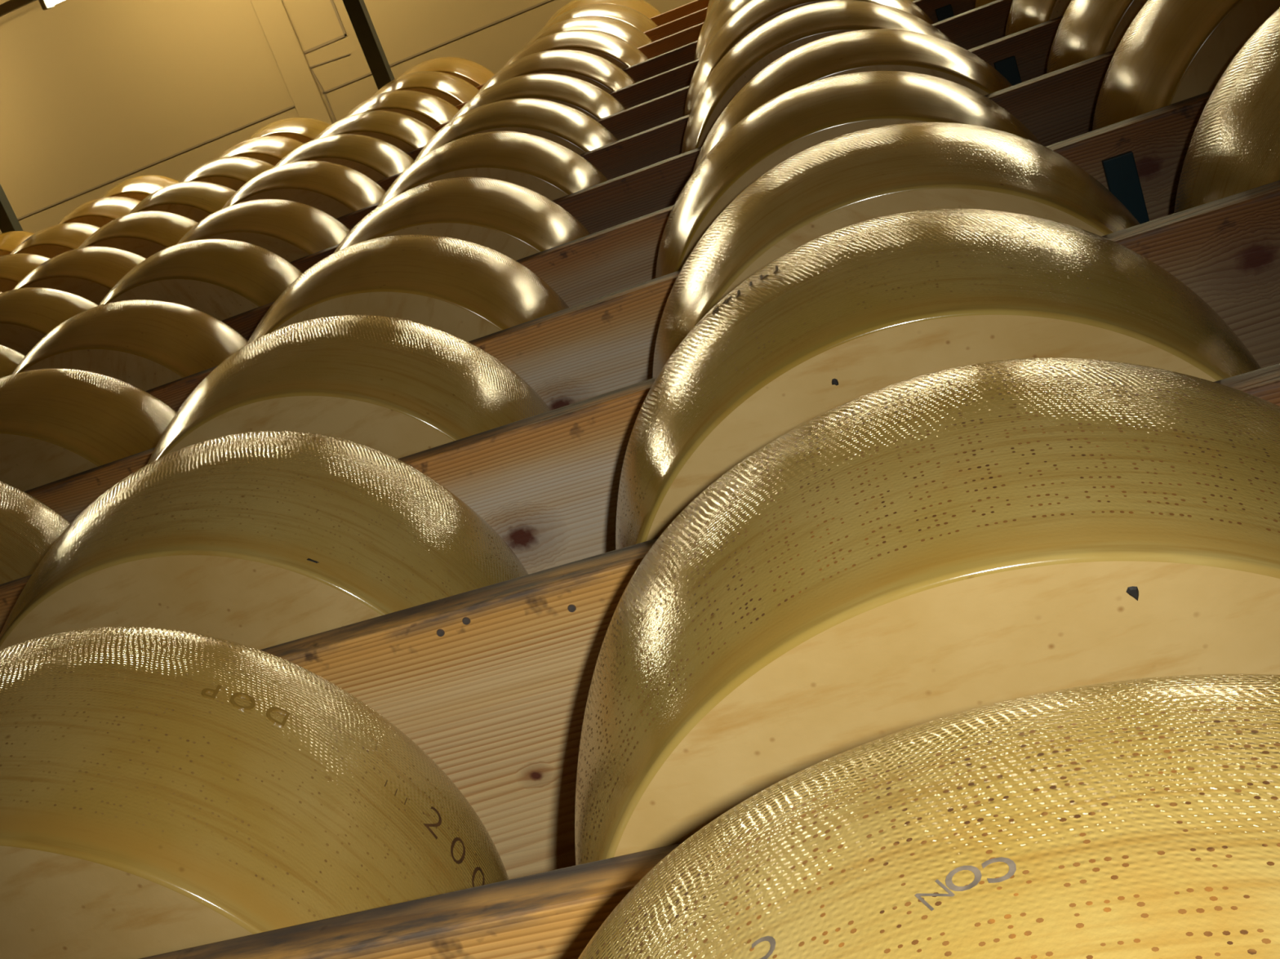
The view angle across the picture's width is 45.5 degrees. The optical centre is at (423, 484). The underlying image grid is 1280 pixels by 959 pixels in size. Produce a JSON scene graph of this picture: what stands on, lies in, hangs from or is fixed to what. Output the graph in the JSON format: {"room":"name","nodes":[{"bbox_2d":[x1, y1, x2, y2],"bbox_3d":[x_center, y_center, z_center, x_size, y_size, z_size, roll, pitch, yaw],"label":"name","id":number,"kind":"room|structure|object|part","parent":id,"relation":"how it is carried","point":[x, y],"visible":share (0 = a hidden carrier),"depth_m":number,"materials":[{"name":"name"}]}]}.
{"room":"cheese aging warehouse","nodes":[
{"label":"cheese aging warehouse","id":0,"kind":"room"},
{"bbox_2d":[0,0,695,233],"bbox_3d":[-0.090,-0.797,5.847,12.000,0.120,6.600,-17,-71,18],"label":"ceiling","id":1,"kind":"structure","parent":0,"point":[93,93],"depth_m":5.64,"materials":[{"name":"beige paint"}]},
{"bbox_2d":[0,0,63,17],"bbox_3d":[0.034,-2.116,4.827,8.800,0.635,0.074,-17,-71,18],"label":"light trunking","id":2,"kind":"object","parent":1,"relation":"attached to","point":[10,6],"depth_m":5.01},
{"bbox_3d":[-0.774,-1.772,4.829,1.096,0.064,0.074,-17,-71,18],"label":"ceiling lamp","id":3,"kind":"part","parent":2,"relation":"part of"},
{"bbox_2d":[17,105,294,219],"bbox_3d":[-3.108,-0.595,6.498,5.806,0.004,0.007,-17,-71,18],"label":"trim","id":4,"kind":"structure","parent":1,"relation":"attached to","point":[291,106],"depth_m":5.78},
{"bbox_2d":[250,0,333,124],"bbox_3d":[-0.143,-0.758,5.802,0.110,0.012,6.600,-17,-71,18],"label":"trim","id":5,"kind":"structure","parent":1,"relation":"attached to","point":[273,19],"depth_m":5.52,"materials":[{"name":"beige paint"}]},
{"bbox_2d":[310,67,336,122],"bbox_3d":[-0.305,-1.289,5.609,0.021,0.004,0.573,-17,-71,18],"label":"trim","id":6,"kind":"structure","parent":1,"relation":"attached to","point":[312,71],"depth_m":5.55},
{"bbox_2d":[302,0,346,53],"bbox_3d":[-0.565,-2.029,5.340,0.239,0.004,0.985,-17,-71,18],"label":"trim","id":7,"kind":"structure","parent":1,"relation":"attached to","point":[331,1],"depth_m":5.46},
{"bbox_2d":[309,53,350,67],"bbox_3d":[-0.343,-1.554,5.501,0.164,0.004,0.005,-14,-70,17],"label":"trim","id":8,"kind":"structure","parent":1,"relation":"attached to","point":[348,53],"depth_m":5.50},
{"bbox_2d":[322,0,551,93],"bbox_3d":[2.296,-2.278,4.633,5.886,0.004,0.007,-17,-71,18],"label":"trim","id":9,"kind":"structure","parent":1,"relation":"attached to","point":[545,1],"depth_m":5.39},
{"bbox_3d":[-1.373,1.876,-0.284,12.000,0.100,6.600,-17,-71,18],"label":"floor","id":10,"kind":"structure","parent":0,"visible":0},
{"bbox_2d":[0,0,1149,233],"bbox_3d":[-0.986,-1.001,1.575,2.802,5.650,2.958,-17,-71,18],"label":"frame","id":11,"kind":"object","parent":10,"relation":"on","point":[1121,173],"visible":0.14,"depth_m":2.36,"materials":[{"name":"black metal"}]},
{"bbox_2d":[0,377,657,633],"bbox_3d":[-1.502,0.589,1.778,4.400,0.025,0.300,-17,-71,18],"label":"plank","id":12,"kind":"object","parent":11,"relation":"attached to","point":[547,483],"visible":0.02,"depth_m":1.18,"materials":[{"name":"brown wood"}]},
{"bbox_2d":[0,481,70,584],"bbox_3d":[-0.501,0.198,1.525,0.420,0.202,0.418,-10,-69,16],"label":"cheese wheel","id":13,"kind":"object","parent":12,"relation":"on","point":[29,527],"visible":0.07,"depth_m":1.45,"materials":[{"name":"cheese rind"}]},
{"bbox_2d":[146,314,551,464],"bbox_3d":[-0.059,0.062,1.373,0.419,0.202,0.420,-26,-74,21],"label":"cheese wheel","id":14,"kind":"object","parent":12,"relation":"on","point":[397,388],"visible":0.31,"depth_m":1.25,"materials":[{"name":"cheese rind"}]},
{"bbox_2d":[652,122,1140,377],"bbox_3d":[0.397,-0.074,1.218,0.419,0.202,0.418,21,-64,2],"label":"cheese wheel","id":15,"kind":"object","parent":12,"relation":"on","point":[835,184],"visible":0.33,"depth_m":1.11,"materials":[{"name":"cheese"},{"name":"hard cheese rind"}]},
{"bbox_2d":[23,270,680,523],"bbox_3d":[-1.446,0.471,2.049,4.400,0.025,0.300,-17,-71,18],"label":"plank","id":16,"kind":"object","parent":11,"relation":"attached to","point":[606,344],"visible":0.02,"depth_m":1.44,"materials":[{"name":"brown wood"}]},
{"bbox_2d":[0,368,177,491],"bbox_3d":[-0.433,0.078,1.791,0.419,0.202,0.420,-28,-75,21],"label":"cheese wheel","id":17,"kind":"object","parent":16,"relation":"on","point":[56,424],"visible":0.31,"depth_m":1.66,"materials":[{"name":"yellow food"}]},
{"bbox_2d":[246,234,568,344],"bbox_3d":[-0.010,-0.056,1.644,0.418,0.202,0.419,17,-65,4],"label":"cheese wheel","id":18,"kind":"object","parent":16,"relation":"on","point":[467,291],"visible":0.23,"depth_m":1.52,"materials":[{"name":"yellow food"}]},
{"bbox_2d":[655,71,1042,278],"bbox_3d":[0.442,-0.188,1.492,0.420,0.202,0.419,43,-65,-8],"label":"cheese wheel","id":19,"kind":"object","parent":16,"relation":"on","point":[798,119],"visible":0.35,"depth_m":1.39,"materials":[{"name":"yellow food"}]},
{"bbox_2d":[145,204,674,411],"bbox_3d":[-1.389,0.353,2.319,4.400,0.025,0.300,-17,-71,18],"label":"plank","id":20,"kind":"object","parent":11,"relation":"attached to","point":[623,255],"visible":0.02,"depth_m":1.71,"materials":[{"name":"brown wood"}]},
{"bbox_2d":[11,299,248,391],"bbox_3d":[-0.386,-0.037,2.064,0.418,0.202,0.419,14,-65,6],"label":"cheese wheel","id":21,"kind":"object","parent":20,"relation":"on","point":[144,344],"visible":0.28,"depth_m":1.93,"materials":[{"name":"yellow food"}]},
{"bbox_2d":[333,177,591,260],"bbox_3d":[0.055,-0.170,1.914,0.420,0.202,0.419,28,-64,-1],"label":"cheese wheel","id":22,"kind":"object","parent":20,"relation":"on","point":[517,222],"visible":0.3,"depth_m":1.79,"materials":[{"name":"yellow food"}]},
{"bbox_2d":[692,28,1012,173],"bbox_3d":[0.520,-0.310,1.756,0.418,0.202,0.419,-38,-79,23],"label":"cheese wheel","id":23,"kind":"object","parent":20,"relation":"on","point":[876,49],"visible":0.23,"depth_m":1.65,"materials":[{"name":"yellow food"}]},
{"bbox_2d":[139,843,681,958],"bbox_3d":[-0.934,0.614,1.004,5.900,0.025,0.300,-17,-71,18],"label":"plank","id":24,"kind":"object","parent":11,"relation":"attached to","point":[554,914],"visible":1,"depth_m":0.61,"materials":[{"name":"orange wood"}]},
{"bbox_2d":[0,626,509,958],"bbox_3d":[-0.158,0.294,0.828,0.420,0.202,0.419,-23,-73,20],"label":"cheese wheel","id":25,"kind":"object","parent":24,"relation":"on","point":[162,790],"visible":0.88,"depth_m":0.71,"materials":[{"name":"cheese rind"}]},
{"bbox_2d":[574,357,1279,865],"bbox_3d":[0.277,0.162,0.679,0.420,0.202,0.420,-20,-72,19],"label":"cheese wheel","id":26,"kind":"object","parent":24,"relation":"on","point":[916,551],"visible":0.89,"depth_m":0.57,"materials":[{"name":"cheese"},{"name":"hard cheese rind"}]},
{"bbox_2d":[260,537,657,879],"bbox_3d":[-1.559,0.707,1.508,4.400,0.026,0.300,-17,-71,18],"label":"plank","id":27,"kind":"object","parent":11,"relation":"attached to","point":[492,682],"visible":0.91,"depth_m":0.91,"materials":[{"name":"orange wood"}]},
{"bbox_2d":[0,431,528,650],"bbox_3d":[-0.108,0.179,1.101,0.420,0.202,0.419,-25,-74,20],"label":"cheese wheel","id":28,"kind":"object","parent":27,"relation":"on","point":[262,540],"visible":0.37,"depth_m":0.97,"materials":[{"name":"cheese rind"}]},
{"bbox_2d":[615,208,1261,550],"bbox_3d":[0.330,0.045,0.950,0.420,0.202,0.419,-14,-70,17],"label":"cheese wheel","id":29,"kind":"object","parent":27,"relation":"on","point":[852,312],"visible":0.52,"depth_m":0.84,"materials":[{"name":"cheese"},{"name":"hard cheese rind"}]},
{"bbox_2d":[222,146,702,340],"bbox_3d":[-1.333,0.235,2.589,4.400,0.025,0.300,-17,-71,18],"label":"plank","id":30,"kind":"object","parent":11,"relation":"attached to","point":[657,186],"visible":0.02,"depth_m":1.98,"materials":[{"name":"brown wood"}]},
{"bbox_2d":[0,344,25,378],"bbox_3d":[-0.769,-0.026,2.483,0.420,0.202,0.418,-14,-70,17],"label":"cheese wheel","id":31,"kind":"object","parent":30,"relation":"on","point":[10,358],"visible":0.09,"depth_m":2.42,"materials":[{"name":"yellow food"}]},
{"bbox_2d":[97,239,302,320],"bbox_3d":[-0.325,-0.162,2.331,0.419,0.202,0.419,-26,-74,21],"label":"cheese wheel","id":32,"kind":"object","parent":30,"relation":"on","point":[223,279],"visible":0.26,"depth_m":2.19,"materials":[{"name":"yellow food"}]},
{"bbox_2d":[376,131,608,207],"bbox_3d":[0.108,-0.292,2.183,0.418,0.202,0.420,-2,-67,13],"label":"cheese wheel","id":33,"kind":"object","parent":30,"relation":"on","point":[546,167],"visible":0.25,"depth_m":2.06,"materials":[{"name":"yellow food"}]},
{"bbox_2d":[681,0,955,153],"bbox_3d":[0.558,-0.431,2.028,0.418,0.202,0.420,-12,-70,16],"label":"cheese wheel","id":34,"kind":"object","parent":30,"relation":"on","point":[794,28],"visible":0.19,"depth_m":1.93,"materials":[{"name":"yellow food"}]},
{"bbox_2d":[289,114,689,272],"bbox_3d":[-1.276,0.118,2.859,4.400,0.025,0.300,-17,-71,18],"label":"plank","id":35,"kind":"object","parent":11,"relation":"attached to","point":[664,141],"visible":0.02,"depth_m":2.25,"materials":[{"name":"brown wood"}]},
{"bbox_2d":[0,287,97,355],"bbox_3d":[-0.706,-0.144,2.751,0.420,0.202,0.418,23,-64,1],"label":"cheese wheel","id":36,"kind":"object","parent":35,"relation":"on","point":[28,314],"visible":0.2,"depth_m":2.62,"materials":[{"name":"yellow food"}]},
{"bbox_2d":[176,199,350,262],"bbox_3d":[-0.269,-0.276,2.602,0.419,0.202,0.418,17,-64,4],"label":"cheese wheel","id":37,"kind":"object","parent":35,"relation":"on","point":[291,230],"visible":0.18,"depth_m":2.48,"materials":[{"name":"yellow food"}]},
{"bbox_2d":[413,98,617,163],"bbox_3d":[0.160,-0.411,2.454,0.420,0.202,0.418,5,-66,9],"label":"cheese wheel","id":38,"kind":"object","parent":35,"relation":"on","point":[567,126],"visible":0.2,"depth_m":2.33,"materials":[{"name":"yellow food"}]},
{"bbox_2d":[684,0,934,115],"bbox_3d":[0.610,-0.554,2.297,0.420,0.202,0.419,-26,-74,21],"label":"cheese wheel","id":39,"kind":"object","parent":35,"relation":"on","point":[755,13],"visible":0.21,"depth_m":2.20,"materials":[{"name":"yellow food"}]},
{"bbox_2d":[336,85,688,230],"bbox_3d":[-1.220,0.000,3.129,4.400,0.025,0.300,-17,-71,18],"label":"plank","id":40,"kind":"object","parent":11,"relation":"attached to","point":[668,107],"visible":0.02,"depth_m":2.52,"materials":[{"name":"brown wood"}]},
{"bbox_2d":[13,246,146,305],"bbox_3d":[-0.657,-0.259,3.024,0.419,0.202,0.420,-22,-73,20],"label":"cheese wheel","id":41,"kind":"object","parent":40,"relation":"on","point":[89,273],"visible":0.21,"depth_m":2.89,"materials":[{"name":"yellow food"}]},
{"bbox_2d":[222,160,386,218],"bbox_3d":[-0.217,-0.400,2.871,0.419,0.202,0.418,-27,-75,21],"label":"cheese wheel","id":42,"kind":"object","parent":40,"relation":"on","point":[337,190],"visible":0.27,"depth_m":2.74,"materials":[{"name":"yellow food"}]},
{"bbox_2d":[449,73,626,121],"bbox_3d":[0.211,-0.526,2.726,0.420,0.202,0.418,12,-65,6],"label":"cheese wheel","id":43,"kind":"object","parent":40,"relation":"on","point":[580,95],"visible":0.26,"depth_m":2.61,"materials":[{"name":"yellow food"}]},
{"bbox_2d":[699,0,915,58],"bbox_3d":[0.677,-0.673,2.564,0.418,0.202,0.419,2,-67,11],"label":"cheese wheel","id":44,"kind":"object","parent":40,"relation":"on","point":[734,6],"visible":0.05,"depth_m":2.53,"materials":[{"name":"yellow food"}]},
{"bbox_2d":[375,58,699,191],"bbox_3d":[-0.482,-0.328,3.165,5.900,0.025,0.300,-17,-71,18],"label":"plank","id":45,"kind":"object","parent":11,"relation":"attached to","point":[678,77],"visible":0.02,"depth_m":2.78,"materials":[{"name":"brown wood"}]},
{"bbox_2d":[78,210,197,258],"bbox_3d":[-0.593,-0.381,3.291,0.419,0.202,0.418,-11,-70,16],"label":"cheese wheel","id":46,"kind":"object","parent":45,"relation":"on","point":[145,233],"visible":0.13,"depth_m":3.16,"materials":[{"name":"yellow food"}]},
{"bbox_2d":[274,133,414,182],"bbox_3d":[-0.163,-0.514,3.143,0.419,0.202,0.419,-11,-70,16],"label":"cheese wheel","id":47,"kind":"object","parent":45,"relation":"on","point":[377,159],"visible":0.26,"depth_m":3.02,"materials":[{"name":"yellow food"}]},
{"bbox_2d":[475,49,635,94],"bbox_3d":[0.268,-0.645,2.995,0.419,0.202,0.419,-26,-74,21],"label":"cheese wheel","id":48,"kind":"object","parent":45,"relation":"on","point":[594,69],"visible":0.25,"depth_m":2.87,"materials":[{"name":"yellow food"}]},
{"bbox_2d":[694,0,732,60],"bbox_3d":[0.724,-0.789,2.837,0.418,0.202,0.420,17,-65,4],"label":"cheese wheel","id":49,"kind":"object","parent":45,"relation":"on","point":[719,6],"visible":0.07,"depth_m":2.80,"materials":[{"name":"yellow food"}]},
{"bbox_2d":[405,40,697,159],"bbox_3d":[-0.425,-0.446,3.435,5.900,0.025,0.300,-17,-71,18],"label":"plank","id":50,"kind":"object","parent":11,"relation":"attached to","point":[683,55],"visible":0.02,"depth_m":3.05,"materials":[{"name":"brown wood"}]},
{"bbox_2d":[0,253,50,293],"bbox_3d":[-0.994,-0.354,3.720,0.419,0.202,0.419,-13,-70,17],"label":"cheese wheel","id":51,"kind":"object","parent":50,"relation":"on","point":[14,268],"visible":0.15,"depth_m":3.60,"materials":[{"name":"yellow food"}]},
{"bbox_2d":[128,181,236,222],"bbox_3d":[-0.541,-0.499,3.562,0.418,0.202,0.419,40,-65,-7],"label":"cheese wheel","id":52,"kind":"object","parent":50,"relation":"on","point":[196,201],"visible":0.23,"depth_m":3.43,"materials":[{"name":"yellow food"}]},
{"bbox_2d":[314,110,436,152],"bbox_3d":[-0.104,-0.629,3.414,0.419,0.202,0.419,40,-65,-7],"label":"cheese wheel","id":53,"kind":"object","parent":50,"relation":"on","point":[406,133],"visible":0.12,"depth_m":3.29,"materials":[{"name":"yellow food"}]},
{"bbox_2d":[502,29,648,69],"bbox_3d":[0.331,-0.767,3.263,0.420,0.202,0.418,-9,-69,15],"label":"cheese wheel","id":54,"kind":"object","parent":50,"relation":"on","point":[614,49],"visible":0.16,"depth_m":3.14,"materials":[{"name":"yellow food"}]},
{"bbox_2d":[431,22,703,132],"bbox_3d":[-0.369,-0.563,3.705,5.900,0.025,0.300,-17,-71,18],"label":"plank","id":55,"kind":"object","parent":11,"relation":"attached to","point":[689,35],"visible":0.02,"depth_m":3.32,"materials":[{"name":"brown wood"}]},
{"bbox_2d":[10,222,99,258],"bbox_3d":[-0.928,-0.476,3.986,0.419,0.202,0.418,-2,-67,13],"label":"cheese wheel","id":56,"kind":"object","parent":55,"relation":"on","point":[51,242],"visible":0.18,"depth_m":3.86,"materials":[{"name":"yellow food"}]},
{"bbox_2d":[177,156,275,191],"bbox_3d":[-0.477,-0.618,3.830,0.419,0.202,0.419,5,-66,10],"label":"cheese wheel","id":57,"kind":"object","parent":55,"relation":"on","point":[232,172],"visible":0.13,"depth_m":3.70,"materials":[{"name":"yellow food"}]},
{"bbox_2d":[342,89,458,128],"bbox_3d":[-0.050,-0.747,3.684,0.419,0.202,0.419,3,-66,10],"label":"cheese wheel","id":58,"kind":"object","parent":55,"relation":"on","point":[433,111],"visible":0.18,"depth_m":3.56,"materials":[{"name":"yellow food"}]},
{"bbox_2d":[522,15,653,48],"bbox_3d":[0.386,-0.881,3.534,0.420,0.202,0.418,-18,-72,18],"label":"cheese wheel","id":59,"kind":"object","parent":55,"relation":"on","point":[621,29],"visible":0.12,"depth_m":3.42,"materials":[{"name":"yellow food"}]},
{"bbox_2d":[706,0,715,17],"bbox_3d":[0.846,-1.028,3.374,0.420,0.202,0.418,14,-65,6],"label":"cheese wheel","id":60,"kind":"object","parent":55,"relation":"on","point":[711,2],"visible":0.02,"depth_m":3.38,"materials":[{"name":"yellow food"}]},
{"bbox_2d":[454,7,707,110],"bbox_3d":[-0.312,-0.681,3.975,5.900,0.025,0.300,-17,-71,18],"label":"plank","id":61,"kind":"object","parent":11,"relation":"attached to","point":[695,18],"visible":0.02,"depth_m":3.59,"materials":[{"name":"orange wood"}]},
{"bbox_2d":[57,196,141,227],"bbox_3d":[-0.875,-0.597,4.255,0.420,0.202,0.419,-25,-74,21],"label":"cheese wheel","id":62,"kind":"object","parent":61,"relation":"on","point":[98,212],"visible":0.13,"depth_m":4.13,"materials":[{"name":"yellow food"}]},
{"bbox_2d":[216,135,303,165],"bbox_3d":[-0.421,-0.733,4.101,0.420,0.202,0.418,-31,-76,22],"label":"cheese wheel","id":63,"kind":"object","parent":61,"relation":"on","point":[271,149],"visible":0.15,"depth_m":3.98,"materials":[{"name":"yellow food"}]},
{"bbox_2d":[371,71,479,106],"bbox_3d":[0.009,-0.867,3.953,0.419,0.202,0.420,-1,-67,12],"label":"cheese wheel","id":64,"kind":"object","parent":61,"relation":"on","point":[454,90],"visible":0.21,"depth_m":3.83,"materials":[{"name":"yellow food"}]},
{"bbox_2d":[538,3,657,32],"bbox_3d":[0.443,-0.997,3.805,0.420,0.202,0.418,-21,-73,19],"label":"cheese wheel","id":65,"kind":"object","parent":61,"relation":"on","point":[629,15],"visible":0.15,"depth_m":3.69,"materials":[{"name":"yellow food"}]},
{"bbox_2d":[475,0,709,89],"bbox_3d":[-0.256,-0.799,4.245,5.900,0.025,0.300,-17,-71,18],"label":"plank","id":66,"kind":"object","parent":11,"relation":"attached to","point":[691,7],"visible":0.02,"depth_m":3.86,"materials":[{"name":"orange wood"}]},
{"bbox_2d":[0,231,34,256],"bbox_3d":[-1.263,-0.571,4.681,0.419,0.202,0.418,-27,-75,21],"label":"cheese wheel","id":67,"kind":"object","parent":66,"relation":"on","point":[9,241],"visible":0.16,"depth_m":4.57,"materials":[{"name":"yellow food"}]},
{"bbox_2d":[101,174,178,200],"bbox_3d":[-0.820,-0.713,4.526,0.419,0.202,0.419,-29,-75,21],"label":"cheese wheel","id":68,"kind":"object","parent":66,"relation":"on","point":[140,187],"visible":0.13,"depth_m":4.41,"materials":[{"name":"yellow food"}]},
{"bbox_2d":[248,117,330,143],"bbox_3d":[-0.365,-0.850,4.372,0.419,0.202,0.419,14,-65,6],"label":"cheese wheel","id":69,"kind":"object","parent":66,"relation":"on","point":[304,130],"visible":0.1,"depth_m":4.25,"materials":[{"name":"yellow food"}]},
{"bbox_2d":[400,56,494,87],"bbox_3d":[0.067,-0.981,4.224,0.420,0.202,0.418,44,-66,-9],"label":"cheese wheel","id":70,"kind":"object","parent":66,"relation":"on","point":[476,74],"visible":0.13,"depth_m":4.10,"materials":[{"name":"yellow food"}]},
{"bbox_2d":[544,0,662,26],"bbox_3d":[0.496,-1.116,4.075,0.420,0.202,0.418,10,-65,7],"label":"cheese wheel","id":71,"kind":"object","parent":66,"relation":"on","point":[642,6],"visible":0.08,"depth_m":3.95,"materials":[{"name":"yellow food"}]},
{"bbox_2d":[912,0,975,22],"bbox_3d":[1.459,-0.826,2.208,1.500,0.025,0.300,-17,-71,18],"label":"plank","id":72,"kind":"object","parent":11,"relation":"attached to","point":[928,6],"visible":0.02,"depth_m":2.36,"materials":[{"name":"brown wood"}]},
{"bbox_2d":[931,0,1013,49],"bbox_3d":[1.403,-0.709,1.938,1.500,0.025,0.300,-17,-71,18],"label":"plank","id":73,"kind":"object","parent":11,"relation":"attached to","point":[987,23],"visible":0.02,"depth_m":2.09,"materials":[{"name":"brown wood"}]},
{"bbox_2d":[974,0,995,8],"bbox_3d":[1.019,-0.678,2.158,0.419,0.202,0.419,-17,-71,18],"label":"cheese wheel","id":74,"kind":"object","parent":73,"relation":"on","point":[978,2],"visible":0.02,"depth_m":2.19,"materials":[{"name":"yellow food"}]},
{"bbox_2d":[967,15,1062,82],"bbox_3d":[1.346,-0.591,1.668,1.500,0.025,0.300,-17,-71,18],"label":"plank","id":75,"kind":"object","parent":11,"relation":"attached to","point":[1031,46],"visible":0.02,"depth_m":1.81,"materials":[{"name":"brown wood"}]},
{"bbox_2d":[1004,0,1071,35],"bbox_3d":[0.960,-0.557,1.889,0.418,0.202,0.419,22,-64,2],"label":"cheese wheel","id":76,"kind":"object","parent":75,"relation":"on","point":[1023,14],"visible":0.05,"depth_m":1.86,"materials":[{"name":"yellow food"}]},
{"bbox_2d":[984,49,1115,146],"bbox_3d":[1.290,-0.473,1.398,1.500,0.025,0.300,-17,-71,18],"label":"plank","id":77,"kind":"object","parent":11,"relation":"attached to","point":[1059,105],"visible":0.02,"depth_m":1.55,"materials":[{"name":"brown wood"}]},
{"bbox_2d":[1046,0,1147,73],"bbox_3d":[0.905,-0.438,1.619,0.419,0.202,0.419,-21,-73,19],"label":"cheese wheel","id":78,"kind":"object","parent":77,"relation":"on","point":[1086,29],"visible":0.12,"depth_m":1.59,"materials":[{"name":"yellow food"}]},
{"bbox_2d":[1045,90,1213,221],"bbox_3d":[1.233,-0.355,1.128,1.500,0.025,0.300,-17,-71,18],"label":"plank","id":79,"kind":"object","parent":11,"relation":"attached to","point":[1158,140],"visible":0.02,"depth_m":1.28,"materials":[{"name":"brown wood"}]},
{"bbox_2d":[1092,0,1279,130],"bbox_3d":[0.838,-0.318,1.353,0.420,0.202,0.419,-6,-68,14],"label":"cheese wheel","id":80,"kind":"object","parent":79,"relation":"on","point":[1172,51],"visible":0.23,"depth_m":1.29,"materials":[{"name":"yellow food"}]},
{"bbox_2d":[1102,180,1279,368],"bbox_3d":[1.177,-0.238,0.858,1.500,0.025,0.300,-17,-71,18],"label":"plank","id":81,"kind":"object","parent":11,"relation":"attached to","point":[1226,251],"visible":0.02,"depth_m":1.02,"materials":[{"name":"brown wood"}]},
{"bbox_2d":[1173,7,1279,213],"bbox_3d":[0.783,-0.198,1.083,0.419,0.202,0.419,2,-67,11],"label":"cheese wheel","id":82,"kind":"object","parent":81,"relation":"on","point":[1234,146],"visible":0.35,"depth_m":1.09,"materials":[{"name":"cheese rind"}]},
{"bbox_2d":[1214,363,1279,406],"bbox_3d":[1.120,-0.120,0.588,1.500,0.025,0.300,-17,-71,18],"label":"plank","id":83,"kind":"object","parent":11,"relation":"attached to","point":[1264,383],"visible":0.02,"depth_m":0.76,"materials":[{"name":"brown wood"}]},
{"bbox_3d":[-0.991,0.732,0.734,5.900,0.025,0.300,-17,-71,18],"label":"plank","id":84,"kind":"object","parent":11,"relation":"attached to","visible":0},
{"bbox_2d":[577,674,1279,958],"bbox_3d":[0.220,0.267,0.404,0.420,0.202,0.419,-17,-71,18],"label":"cheese wheel","id":85,"kind":"object","parent":84,"relation":"on","point":[1133,819],"visible":1,"depth_m":0.36,"materials":[{"name":"cheese rind"}]}
]}

